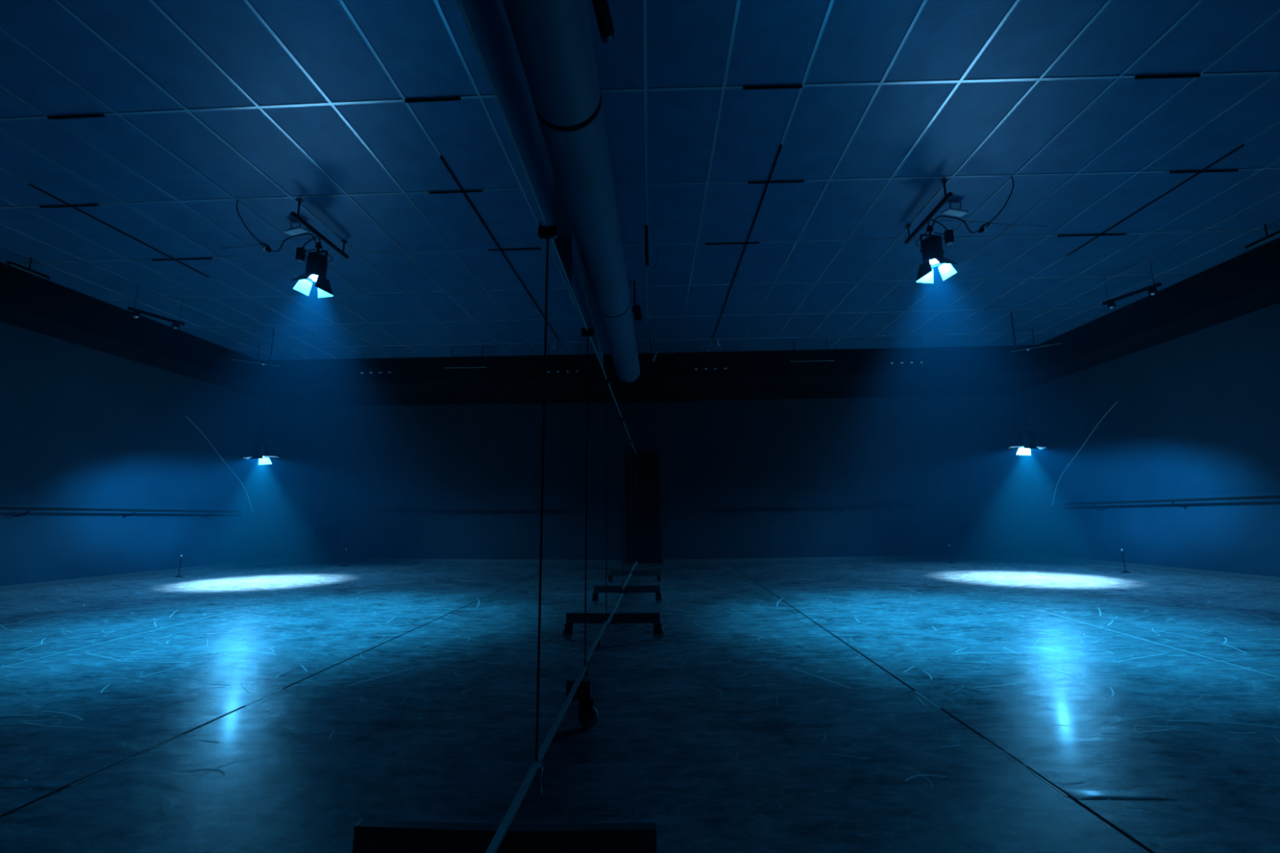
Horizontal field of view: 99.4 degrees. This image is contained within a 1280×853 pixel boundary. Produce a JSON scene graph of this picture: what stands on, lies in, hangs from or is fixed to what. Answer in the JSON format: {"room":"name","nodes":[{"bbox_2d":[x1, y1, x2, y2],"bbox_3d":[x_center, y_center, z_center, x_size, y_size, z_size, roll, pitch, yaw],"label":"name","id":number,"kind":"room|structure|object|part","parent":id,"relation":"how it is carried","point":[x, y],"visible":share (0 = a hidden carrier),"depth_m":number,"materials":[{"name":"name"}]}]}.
{"room":"dance studio","nodes":[
{"label":"dance studio","id":0,"kind":"room"},
{"bbox_2d":[460,0,603,368],"bbox_3d":[-1.002,-0.248,5.180,0.470,4.252,15.100,-1,-10,1],"label":"wall","id":1,"kind":"structure","parent":0,"point":[488,20],"depth_m":3.83,"materials":[{"name":"blue paint"}]},
{"bbox_2d":[616,395,1031,563],"bbox_3d":[3.834,0.927,12.611,10.000,4.252,0.100,-1,-10,1],"label":"wall","id":2,"kind":"structure","parent":0,"point":[951,458],"depth_m":12.52,"materials":[{"name":"paint"}]},
{"bbox_2d":[635,450,661,563],"bbox_3d":[0.018,1.821,12.415,0.880,2.550,0.108,-1,-10,1],"label":"door","id":3,"kind":"structure","parent":2,"relation":"in","point":[648,506],"depth_m":12.41,"materials":[{"name":"black paint"}]},
{"bbox_2d":[720,505,916,514],"bbox_3d":[3.998,1.884,12.283,4.400,0.132,0.221,-1,-10,1],"label":"ballet barre","id":4,"kind":"object","parent":2,"relation":"attached to","point":[880,506],"visible":1,"depth_m":12.19,"materials":[{"name":"black metal"}]},
{"bbox_3d":[3.996,1.825,12.204,4.400,0.043,0.044,-1,-10,1],"label":"rail","id":5,"kind":"part","parent":4,"relation":"part of","materials":[{"name":"black metal"}]},
{"bbox_2d":[603,345,1079,402],"bbox_3d":[3.986,-1.097,11.809,9.400,0.529,2.150,-1,-10,1],"label":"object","id":6,"kind":"structure","parent":2,"relation":"attached to","point":[971,371],"depth_m":10.81,"materials":[{"name":"black paint"}]},
{"bbox_2d":[662,554,1031,563],"bbox_3d":[4.633,2.964,12.195,8.230,0.070,0.018,-1,-10,1],"label":"baseboard","id":7,"kind":"structure","parent":2,"relation":"attached to","point":[990,555],"depth_m":12.19,"materials":[{"name":"grey paint"}]},
{"bbox_2d":[510,557,1279,852],"bbox_3d":[3.748,1.805,4.756,10.000,0.104,15.300,-1,-10,1],"label":"floor","id":8,"kind":"structure","parent":0,"point":[993,704],"depth_m":2.74,"materials":[{"name":"concrete"}]},
{"bbox_2d":[0,0,657,852],"bbox_3d":[-0.372,0.078,0.803,0.852,2.128,2.290,-1,-10,1],"label":"mirror","id":9,"kind":"object","parent":8,"relation":"on","point":[273,274],"visible":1,"depth_m":0.58,"materials":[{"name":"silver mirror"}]},
{"bbox_3d":[-0.400,-0.947,0.968,0.011,0.006,2.273,-1,-10,2],"label":"rail","id":10,"kind":"part","parent":9,"relation":"part of","materials":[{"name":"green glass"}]},
{"bbox_3d":[-0.380,0.910,0.654,0.068,0.012,2.272,-1,-10,1],"label":"rail","id":11,"kind":"part","parent":9,"relation":"part of","materials":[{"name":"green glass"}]},
{"bbox_3d":[-0.349,0.169,1.931,0.029,1.875,0.006,-1,-10,1],"label":"trim","id":12,"kind":"part","parent":9,"relation":"part of","materials":[{"name":"grey metal"}]},
{"bbox_2d":[537,238,598,764],"bbox_3d":[-0.483,0.366,2.496,0.517,2.128,1.160,-1,-10,1],"label":"mirror","id":13,"kind":"object","parent":8,"relation":"on","point":[563,667],"visible":0.7,"depth_m":2.35,"materials":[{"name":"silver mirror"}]},
{"bbox_3d":[-0.315,1.195,2.344,0.018,0.012,1.143,-1,-10,2],"label":"rail","id":14,"kind":"part","parent":13,"relation":"part of","materials":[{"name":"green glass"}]},
{"bbox_3d":[-0.334,-0.662,2.658,0.011,0.006,1.143,-1,-10,2],"label":"rail","id":15,"kind":"part","parent":13,"relation":"part of","materials":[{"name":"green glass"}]},
{"bbox_3d":[-0.305,0.360,3.064,0.029,1.875,0.006,-1,-10,1],"label":"trim","id":16,"kind":"part","parent":13,"relation":"part of","materials":[{"name":"grey metal"}]},
{"bbox_2d":[586,336,611,663],"bbox_3d":[-0.460,0.557,3.625,0.477,2.128,1.150,-1,-10,1],"label":"mirror","id":17,"kind":"object","parent":8,"relation":"on","point":[597,491],"visible":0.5,"depth_m":3.53,"materials":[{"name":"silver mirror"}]},
{"bbox_3d":[-0.271,1.361,3.477,0.018,0.012,1.133,-1,-10,2],"label":"rail","id":18,"kind":"part","parent":17,"relation":"part of","materials":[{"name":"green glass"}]},
{"bbox_3d":[-0.290,-0.472,3.787,0.011,0.006,1.133,-1,-10,2],"label":"rail","id":19,"kind":"part","parent":17,"relation":"part of","materials":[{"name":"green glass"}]},
{"bbox_3d":[-0.261,0.536,4.190,0.029,1.850,0.006,-1,-10,1],"label":"trim","id":20,"kind":"part","parent":17,"relation":"part of","materials":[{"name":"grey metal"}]},
{"bbox_2d":[606,383,664,639],"bbox_3d":[-0.133,0.783,4.995,0.809,2.128,1.651,-5,-10,20],"label":"mirror","id":21,"kind":"object","parent":8,"relation":"on","point":[615,457],"visible":0.74,"depth_m":4.75,"materials":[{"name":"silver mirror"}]},
{"bbox_2d":[606,383,622,622],"bbox_3d":[-0.228,0.691,5.035,0.021,1.875,1.703,-1,-10,2],"label":"mirror glass","id":22,"kind":"object","parent":21,"relation":"on","point":[614,415],"depth_m":4.85,"materials":[{"name":"silver metal"}]},
{"bbox_3d":[-0.216,1.622,4.877,0.018,0.012,1.703,-1,-10,2],"label":"rail","id":23,"kind":"part","parent":21,"relation":"part of","materials":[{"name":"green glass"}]},
{"bbox_3d":[-0.195,0.833,5.873,0.029,1.875,0.006,-1,-10,1],"label":"trim","id":24,"kind":"part","parent":21,"relation":"part of","materials":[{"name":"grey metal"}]},
{"bbox_2d":[622,421,663,604],"bbox_3d":[-0.122,1.067,6.678,0.790,2.128,1.579,-5,-10,24],"label":"mirror","id":25,"kind":"object","parent":8,"relation":"on","point":[626,440],"visible":0.65,"depth_m":6.43,"materials":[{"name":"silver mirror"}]},
{"bbox_2d":[622,421,631,587],"bbox_3d":[-0.164,0.950,6.704,0.021,1.830,1.663,-1,-10,2],"label":"mirror glass","id":26,"kind":"object","parent":25,"relation":"on","point":[626,441],"depth_m":6.62,"materials":[{"name":"silver metal"}]},
{"bbox_3d":[-0.152,1.858,6.551,0.018,0.012,1.663,-1,-10,2],"label":"rail","id":27,"kind":"part","parent":25,"relation":"part of","materials":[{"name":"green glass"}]},
{"bbox_3d":[-0.132,1.088,7.523,0.029,1.830,0.006,-1,-10,1],"label":"trim","id":28,"kind":"part","parent":25,"relation":"part of","materials":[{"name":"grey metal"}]},
{"bbox_2d":[631,441,662,584],"bbox_3d":[-0.136,1.358,8.399,0.788,2.128,1.649,-5,-11,24],"label":"mirror","id":29,"kind":"object","parent":8,"relation":"on","point":[633,468],"visible":0.66,"depth_m":8.32,"materials":[{"name":"black mirror"}]},
{"bbox_2d":[631,442,636,570],"bbox_3d":[-0.098,1.224,8.391,0.021,1.810,1.743,-1,-10,2],"label":"mirror glass","id":30,"kind":"object","parent":29,"relation":"on","point":[633,468],"depth_m":8.35,"materials":[{"name":"silver metal"}]},
{"bbox_3d":[-0.065,1.368,9.250,0.029,1.810,0.006,-1,-10,1],"label":"trim","id":31,"kind":"part","parent":29,"relation":"part of","materials":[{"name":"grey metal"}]},
{"bbox_2d":[947,544,954,563],"bbox_3d":[6.347,2.603,11.121,0.120,0.366,0.120,-1,-10,1],"label":"stand","id":32,"kind":"object","parent":8,"relation":"on","point":[950,562],"visible":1,"depth_m":11.10,"materials":[{"name":"black paint"}]},
{"bbox_2d":[1120,548,1130,573],"bbox_3d":[7.911,2.194,8.882,0.120,0.376,0.120,-1,-10,1],"label":"stand","id":33,"kind":"object","parent":8,"relation":"on","point":[1122,549],"visible":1,"depth_m":8.87,"materials":[{"name":"black paint"}]},
{"bbox_3d":[7.911,2.197,8.882,0.013,0.330,0.014,-1,-10,1],"label":"post","id":34,"kind":"part","parent":33,"relation":"part of","materials":[{"name":"black metal"}]},
{"bbox_2d":[531,0,1279,354],"bbox_3d":[3.676,-2.473,5.479,10.000,0.080,15.300,-1,-10,1],"label":"ceiling","id":35,"kind":"structure","parent":0,"point":[688,41],"depth_m":5.02,"materials":[{"name":"tile"}]},
{"bbox_2d":[502,0,639,382],"bbox_3d":[-0.413,-2.097,4.341,0.416,0.901,10.650,-1,-10,2],"label":"air duct","id":36,"kind":"object","parent":35,"relation":"hanging from","point":[553,40],"visible":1,"depth_m":3.46,"materials":[{"name":"metal"}]},
{"bbox_2d":[591,0,616,42],"bbox_3d":[-0.219,-2.531,3.191,0.092,0.441,0.275,-3,-10,14],"label":"light","id":37,"kind":"object","parent":35,"relation":"hanging from","point":[601,7],"visible":1,"depth_m":3.17,"materials":[{"name":"black metal"}]},
{"bbox_2d":[631,280,642,320],"bbox_3d":[-0.039,-1.743,7.476,0.145,0.572,0.139,-1,-10,1],"label":"lamp","id":38,"kind":"object","parent":35,"relation":"hanging from","point":[637,311],"visible":1,"depth_m":7.41,"materials":[{"name":"black metal"}]},
{"bbox_3d":[-0.076,-1.827,7.511,0.022,0.392,0.022,3,-10,-21],"label":"stem","id":39,"kind":"part","parent":38,"relation":"part of","materials":[{"name":"black metal"}]},
{"bbox_2d":[644,191,657,267],"bbox_3d":[0.109,-1.967,5.402,0.122,0.826,0.032,-1,-10,1],"label":"cable","id":40,"kind":"object","parent":35,"relation":"hanging from","point":[646,228],"visible":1,"depth_m":5.37,"materials":[{"name":"black metal"}]},
{"bbox_2d":[648,325,688,364],"bbox_3d":[0.573,-1.349,9.604,0.145,0.652,1.092,-10,-13,42],"label":"cable","id":41,"kind":"object","parent":35,"relation":"hanging from","point":[655,353],"visible":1,"depth_m":9.26,"materials":[{"name":"black rubber"}]},
{"bbox_2d":[690,339,730,369],"bbox_3d":[1.298,-1.329,10.062,0.740,0.570,0.092,-1,-10,1],"label":"bar","id":42,"kind":"object","parent":35,"relation":"hanging from","point":[705,365],"visible":1,"depth_m":10.01,"materials":[{"name":"black paint"}]},
{"bbox_2d":[788,339,834,362],"bbox_3d":[3.187,-1.419,10.146,0.840,0.428,0.062,-1,-10,1],"label":"batten","id":43,"kind":"object","parent":35,"relation":"hanging from","point":[793,360],"visible":1,"depth_m":10.09,"materials":[{"name":"black paint"}]},
{"bbox_2d":[529,0,1279,353],"bbox_3d":[3.459,-2.605,4.415,8.600,0.006,12.950,-1,-10,1],"label":"ceiling grid","id":44,"kind":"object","parent":35,"relation":"attached to","point":[1121,75],"depth_m":5.29,"materials":[{"name":"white metal"}]},
{"bbox_2d":[885,336,927,364],"bbox_3d":[4.896,-1.417,10.018,0.740,0.530,0.092,-1,-10,1],"label":"bar","id":45,"kind":"object","parent":35,"relation":"hanging from","point":[922,357],"visible":1,"depth_m":9.97,"materials":[{"name":"black paint"}]},
{"bbox_2d":[904,177,952,244],"bbox_3d":[3.029,-2.233,5.754,0.060,0.264,1.003,-2,-10,4],"label":"ceiling bar","id":46,"kind":"object","parent":35,"relation":"hanging from","point":[948,195],"visible":1,"depth_m":5.64,"materials":[{"name":"black metal"}]},
{"bbox_3d":[3.056,-2.203,6.174,0.060,0.184,0.060,-1,-10,1],"label":"hanger rod","id":47,"kind":"part","parent":46,"relation":"part of","materials":[{"name":"black metal"}]},
{"bbox_2d":[915,225,958,283],"bbox_3d":[3.077,-1.832,5.647,0.305,0.566,0.375,1,-10,-9],"label":"lamp","id":48,"kind":"object","parent":46,"relation":"hanging from","point":[931,250],"visible":1,"depth_m":5.63,"materials":[{"name":"black metal"}]},
{"bbox_3d":[2.940,-1.627,5.617,0.027,0.157,0.250,1,-10,-9],"label":"barn door","id":49,"kind":"part","parent":48,"relation":"part of","materials":[{"name":"black metal"}]},
{"bbox_3d":[3.033,-1.608,5.764,0.200,0.149,0.058,1,-10,-9],"label":"barn door","id":50,"kind":"part","parent":48,"relation":"part of","materials":[{"name":"black metal"}]},
{"bbox_3d":[3.079,-1.673,5.485,0.200,0.116,0.112,1,-10,-9],"label":"barn door","id":51,"kind":"part","parent":48,"relation":"part of","materials":[{"name":"black metal"}]},
{"bbox_3d":[3.191,-1.631,5.659,0.073,0.143,0.200,1,-10,-9],"label":"barn door","id":52,"kind":"part","parent":48,"relation":"part of","materials":[{"name":"black metal"}]},
{"bbox_2d":[930,218,954,244],"bbox_3d":[3.152,-2.047,5.672,0.198,0.305,0.066,-1,-10,1],"label":"box","id":53,"kind":"object","parent":46,"relation":"hanging from","point":[949,239],"visible":0.99,"depth_m":5.63,"materials":[{"name":"black metal"}]},
{"bbox_3d":[3.132,-2.114,5.696,0.162,0.163,0.017,-3,-10,10],"label":"bracket arm","id":54,"kind":"part","parent":53,"relation":"part of","materials":[{"name":"black metal"}]},
{"bbox_3d":[3.001,-2.342,5.346,0.060,0.184,0.060,-1,-10,1],"label":"hanger rod","id":55,"kind":"part","parent":46,"relation":"part of","materials":[{"name":"black metal"}]},
{"bbox_2d":[942,201,968,217],"bbox_3d":[3.343,-2.314,5.772,0.232,0.132,0.111,1,-10,-11],"label":"plate","id":56,"kind":"object","parent":35,"relation":"hanging from","point":[952,211],"visible":1,"depth_m":5.75,"materials":[{"name":"grey metal"}]},
{"bbox_2d":[932,176,1013,233],"bbox_3d":[3.385,-2.176,5.538,0.753,0.476,0.139,-8,-12,37],"label":"power cable","id":57,"kind":"object","parent":35,"relation":"hanging from","point":[984,227],"visible":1,"depth_m":5.45,"materials":[{"name":"black rubber"}]},
{"bbox_2d":[704,74,1244,338],"bbox_3d":[3.314,-2.148,7.041,5.050,0.013,5.923,-1,-10,1],"label":"trim","id":58,"kind":"structure","parent":35,"relation":"attached to","point":[1197,172],"depth_m":5.33,"materials":[{"name":"black paint"}]},
{"bbox_2d":[929,220,1047,226],"bbox_3d":[3.887,-2.264,6.089,1.643,0.136,0.029,1,-10,-12],"label":"trim","id":59,"kind":"structure","parent":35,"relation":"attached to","point":[940,220],"depth_m":6.12,"materials":[{"name":"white metal"}]},
{"bbox_2d":[1008,311,1045,455],"bbox_3d":[6.062,-0.728,8.703,0.459,2.358,0.388,-4,-10,19],"label":"lamp","id":60,"kind":"object","parent":35,"relation":"hanging from","point":[1026,438],"visible":1,"depth_m":8.59,"materials":[{"name":"black metal"}]},
{"bbox_3d":[6.130,0.395,8.668,0.200,0.112,0.068,1,-9,19],"label":"barn door","id":61,"kind":"part","parent":60,"relation":"part of","materials":[{"name":"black metal"}]},
{"bbox_3d":[6.035,0.322,8.395,0.200,0.059,0.117,1,-9,19],"label":"barn door","id":62,"kind":"part","parent":60,"relation":"part of","materials":[{"name":"black metal"}]},
{"bbox_2d":[1008,327,1061,352],"bbox_3d":[7.030,-1.569,9.704,0.760,0.406,0.048,-9,-12,38],"label":"batten","id":63,"kind":"object","parent":35,"relation":"hanging from","point":[1033,346],"visible":1,"depth_m":9.69,"materials":[{"name":"black paint"}]},
{"bbox_2d":[1102,258,1161,308],"bbox_3d":[6.612,-1.918,7.346,0.092,0.490,0.680,2,-10,-17],"label":"bar","id":64,"kind":"object","parent":35,"relation":"hanging from","point":[1152,290],"visible":1,"depth_m":7.27,"materials":[{"name":"black paint"}]},
{"bbox_3d":[6.691,-2.025,7.100,0.007,0.364,0.007,-2,-10,5],"label":"hanger rod","id":65,"kind":"part","parent":64,"relation":"part of","materials":[{"name":"black paint"}]},
{"bbox_2d":[1244,223,1279,248],"bbox_3d":[7.261,-2.254,6.296,0.042,0.198,0.440,-1,-10,1],"label":"batten","id":66,"kind":"object","parent":35,"relation":"hanging from","point":[1267,237],"visible":1,"depth_m":6.30,"materials":[{"name":"black paint"}]},
{"bbox_3d":[7.262,-2.277,6.300,0.015,0.152,0.015,-5,-10,23],"label":"hanger rod","id":67,"kind":"part","parent":66,"relation":"part of","materials":[{"name":"black paint"}]},
{"bbox_2d":[1010,302,1279,577],"bbox_3d":[8.661,-0.432,5.053,0.100,4.252,15.100,-1,-10,1],"label":"wall","id":68,"kind":"structure","parent":0,"point":[1195,415],"depth_m":8.94,"materials":[{"name":"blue paint"}]},
{"bbox_2d":[1051,400,1117,506],"bbox_3d":[8.679,0.607,10.665,0.027,1.840,1.982,-1,-10,1],"label":"cable","id":69,"kind":"object","parent":68,"relation":"attached to","point":[1117,401],"visible":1,"depth_m":10.71,"materials":[{"name":"grey rubber"}]},
{"bbox_2d":[1031,554,1279,582],"bbox_3d":[8.636,1.629,4.696,0.018,0.070,15.080,-1,-10,1],"label":"baseboard","id":70,"kind":"structure","parent":68,"relation":"attached to","point":[1255,577],"depth_m":8.89,"materials":[{"name":"grey paint"}]},
{"bbox_2d":[1038,237,1279,370],"bbox_3d":[8.163,-2.434,4.309,0.800,0.529,12.950,-1,-10,1],"label":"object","id":71,"kind":"structure","parent":68,"relation":"attached to","point":[1249,282],"depth_m":8.06,"materials":[{"name":"black paint"}]},
{"bbox_2d":[1061,495,1279,509],"bbox_3d":[8.565,1.095,7.891,0.221,0.132,6.200,-1,-10,1],"label":"ballet barre","id":72,"kind":"object","parent":68,"relation":"attached to","point":[1173,500],"visible":1,"depth_m":8.59,"materials":[{"name":"black metal"}]}
]}

